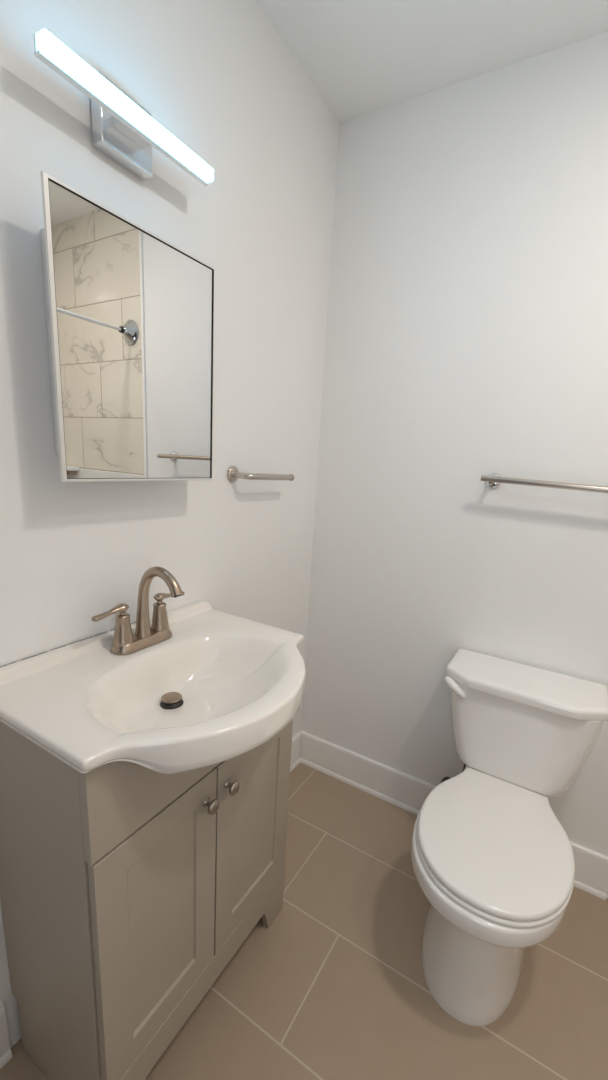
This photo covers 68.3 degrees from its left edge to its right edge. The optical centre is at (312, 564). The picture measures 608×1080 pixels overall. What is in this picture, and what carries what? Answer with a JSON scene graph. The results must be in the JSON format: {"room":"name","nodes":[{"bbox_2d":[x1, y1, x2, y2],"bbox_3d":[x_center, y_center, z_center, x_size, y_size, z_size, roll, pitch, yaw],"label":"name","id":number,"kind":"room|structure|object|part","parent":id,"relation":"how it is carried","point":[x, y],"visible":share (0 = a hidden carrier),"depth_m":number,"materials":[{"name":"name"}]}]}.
{"room":"bathroom","nodes":[
{"label":"bathroom","id":0,"kind":"room"},
{"bbox_2d":[0,0,339,1048],"bbox_3d":[-0.499,-0.143,1.017,0.100,2.440,2.060,11,15,29],"label":"wall","id":1,"kind":"structure","parent":0,"point":[218,76],"depth_m":1.06,"materials":[{"name":"paint"}]},
{"bbox_2d":[0,1003,12,1068],"bbox_3d":[-0.834,1.084,0.730,0.019,0.147,0.622,11,15,29],"label":"baseboard","id":2,"kind":"structure","parent":1,"relation":"attached to","point":[5,1051],"depth_m":0.99,"materials":[{"name":"paint"}]},
{"bbox_2d":[33,28,213,186],"bbox_3d":[-0.346,-0.837,0.843,0.093,0.109,0.367,11,15,29],"label":"vanity light","id":3,"kind":"object","parent":1,"relation":"attached to","point":[123,130],"visible":1,"depth_m":0.83,"materials":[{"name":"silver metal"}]},
{"bbox_3d":[-0.339,-0.830,0.855,0.037,0.016,0.070,11,15,29],"label":"arm","id":4,"kind":"part","parent":3,"relation":"part of","materials":[{"name":"silver metal"}]},
{"bbox_2d":[40,171,213,481],"bbox_3d":[-0.375,-0.419,0.932,0.099,0.476,0.384,11,15,29],"label":"upper cabinet","id":5,"kind":"object","parent":1,"relation":"attached to","point":[130,311],"visible":1,"depth_m":0.86,"materials":[{"name":"glass"}]},
{"bbox_2d":[227,466,293,481],"bbox_3d":[-0.154,-0.280,1.399,0.078,0.048,0.246,11,15,29],"label":"paper holder","id":6,"kind":"object","parent":1,"relation":"attached to","point":[233,474],"visible":1,"depth_m":1.33,"materials":[{"name":"silver metal"}]},
{"bbox_3d":[-0.196,-0.263,1.324,0.069,0.020,0.042,11,15,29],"label":"post","id":7,"kind":"part","parent":6,"relation":"part of","materials":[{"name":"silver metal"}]},
{"bbox_3d":[-0.118,-0.274,1.405,0.019,0.022,0.182,11,15,29],"label":"arm","id":8,"kind":"part","parent":6,"relation":"part of","materials":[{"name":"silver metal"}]},
{"bbox_2d":[290,732,300,771],"bbox_3d":[-0.206,0.876,1.776,0.019,0.147,0.585,11,15,29],"label":"baseboard","id":9,"kind":"structure","parent":1,"relation":"attached to","point":[295,747],"depth_m":1.99,"materials":[{"name":"paint"}]},
{"bbox_2d":[0,763,607,1079],"bbox_3d":[0.290,1.262,0.823,2.120,0.100,2.060,11,15,29],"label":"floor","id":10,"kind":"structure","parent":0,"point":[335,987],"depth_m":1.18,"materials":[{"name":"tile"}]},
{"bbox_2d":[0,719,292,1079],"bbox_3d":[-0.340,0.651,1.099,0.360,0.880,0.612,11,15,29],"label":"vanity cabinet","id":11,"kind":"object","parent":10,"relation":"on","point":[127,889],"visible":0.73,"depth_m":0.86,"materials":[{"name":"paint"}]},
{"bbox_3d":[-0.512,0.697,0.860,0.310,0.880,0.016,11,15,29],"label":"panel","id":12,"kind":"part","parent":11,"relation":"part of","materials":[{"name":"paint"}]},
{"bbox_3d":[-0.300,0.712,0.900,0.018,0.523,0.286,11,15,29],"label":"door","id":13,"kind":"part","parent":11,"relation":"part of","materials":[{"name":"paint"}]},
{"bbox_2d":[0,601,305,773],"bbox_3d":[-0.267,0.266,0.962,0.492,0.144,0.610,11,15,29],"label":"sink","id":14,"kind":"object","parent":11,"relation":"in","point":[223,685],"visible":0.99,"depth_m":0.90,"materials":[{"name":"ceramic"}]},
{"bbox_2d":[91,566,184,654],"bbox_3d":[-0.388,0.089,1.026,0.183,0.193,0.182,0,14,-15],"label":"faucet","id":15,"kind":"object","parent":14,"relation":"on","point":[125,642],"visible":1,"depth_m":1.00,"materials":[{"name":"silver metal"}]},
{"bbox_3d":[-0.432,0.101,0.959,0.025,0.022,0.089,11,15,29],"label":"lever","id":16,"kind":"part","parent":15,"relation":"part of","materials":[{"name":"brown metal"}]},
{"bbox_3d":[-0.420,0.139,0.994,0.044,0.073,0.044,11,15,29],"label":"handle","id":17,"kind":"part","parent":15,"relation":"part of","materials":[{"name":"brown metal"}]},
{"bbox_3d":[-0.396,0.173,1.048,0.059,0.020,0.159,11,15,29],"label":"plate","id":18,"kind":"part","parent":15,"relation":"part of","materials":[{"name":"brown metal"}]},
{"bbox_3d":[-0.344,0.089,1.000,0.144,0.175,0.040,11,15,29],"label":"spout","id":19,"kind":"part","parent":15,"relation":"part of","materials":[{"name":"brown metal"}]},
{"bbox_3d":[-0.368,0.122,1.081,0.044,0.073,0.044,11,15,29],"label":"handle","id":20,"kind":"part","parent":15,"relation":"part of","materials":[{"name":"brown metal"}]},
{"bbox_3d":[-0.350,0.074,1.096,0.025,0.022,0.089,11,15,29],"label":"lever","id":21,"kind":"part","parent":15,"relation":"part of","materials":[{"name":"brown metal"}]},
{"bbox_3d":[-0.245,1.023,1.108,0.019,0.165,0.598,11,15,29],"label":"toe rail","id":22,"kind":"part","parent":11,"relation":"part of","materials":[{"name":"paint"}]},
{"bbox_3d":[-0.211,0.503,0.934,0.031,0.031,0.031,11,15,29],"label":"knob","id":23,"kind":"part","parent":11,"relation":"part of","materials":[{"name":"silver metal"}]},
{"bbox_3d":[-0.178,0.491,0.990,0.031,0.031,0.031,11,15,29],"label":"knob","id":24,"kind":"part","parent":11,"relation":"part of","materials":[{"name":"silver metal"}]},
{"bbox_3d":[-0.149,0.662,1.151,0.018,0.523,0.299,11,15,29],"label":"door","id":25,"kind":"part","parent":11,"relation":"part of","materials":[{"name":"paint"}]},
{"bbox_2d":[411,648,607,1025],"bbox_3d":[0.517,0.740,1.272,0.448,0.734,0.677,11,15,29],"label":"toilet","id":26,"kind":"object","parent":10,"relation":"on","point":[493,862],"visible":1,"depth_m":1.20,"materials":[{"name":"ceramic"}]},
{"bbox_3d":[0.476,0.917,1.261,0.384,0.391,0.557,11,15,29],"label":"bowl","id":27,"kind":"part","parent":26,"relation":"part of","materials":[{"name":"ceramic"}]},
{"bbox_3d":[0.477,0.726,1.184,0.381,0.013,0.471,11,15,29],"label":"seat","id":28,"kind":"part","parent":26,"relation":"part of","materials":[{"name":"plastic"}]},
{"bbox_3d":[0.478,0.709,1.180,0.376,0.020,0.465,11,15,29],"label":"lid","id":29,"kind":"part","parent":26,"relation":"part of","materials":[{"name":"plastic"}]},
{"bbox_3d":[0.652,0.363,1.379,0.448,0.034,0.234,11,15,29],"label":"tank lid","id":30,"kind":"part","parent":26,"relation":"part of","materials":[{"name":"ceramic"}]},
{"bbox_3d":[0.645,0.520,1.410,0.413,0.289,0.200,11,15,29],"label":"tank","id":31,"kind":"part","parent":26,"relation":"part of","materials":[{"name":"ceramic"}]},
{"bbox_2d":[256,0,607,122],"bbox_3d":[0.449,-1.205,0.237,2.120,0.100,2.060,11,15,29],"label":"ceiling","id":32,"kind":"structure","parent":0,"point":[362,57],"depth_m":1.18,"materials":[{"name":"paint"}]},
{"bbox_2d":[301,31,607,856],"bbox_3d":[0.562,-0.197,1.529,1.212,2.440,0.100,11,15,29],"label":"wall","id":33,"kind":"structure","parent":0,"point":[467,328],"depth_m":1.45,"materials":[{"name":"paint"}]},
{"bbox_2d":[440,764,465,782],"bbox_3d":[0.518,0.768,1.631,0.087,0.290,0.095,11,15,29],"label":"water supply valve","id":34,"kind":"object","parent":33,"relation":"attached to","point":[464,766],"visible":0.16,"depth_m":1.64,"materials":[{"name":"silver metal"}]},
{"bbox_2d":[299,731,607,900],"bbox_3d":[0.455,0.925,1.746,1.200,0.147,0.019,11,15,29],"label":"baseboard","id":35,"kind":"structure","parent":33,"relation":"attached to","point":[407,792],"depth_m":1.83,"materials":[{"name":"paint"}]},
{"bbox_2d":[481,473,607,492],"bbox_3d":[0.717,-0.233,1.323,0.407,0.048,0.079,11,15,29],"label":"towel bar","id":36,"kind":"object","parent":33,"relation":"attached to","point":[493,480],"visible":1,"depth_m":1.31,"materials":[{"name":"silver metal"}]},
{"bbox_3d":[0.567,-0.264,1.412,0.048,0.048,0.068,11,15,29],"label":"post","id":37,"kind":"part","parent":36,"relation":"part of","materials":[{"name":"silver metal"}]}
]}

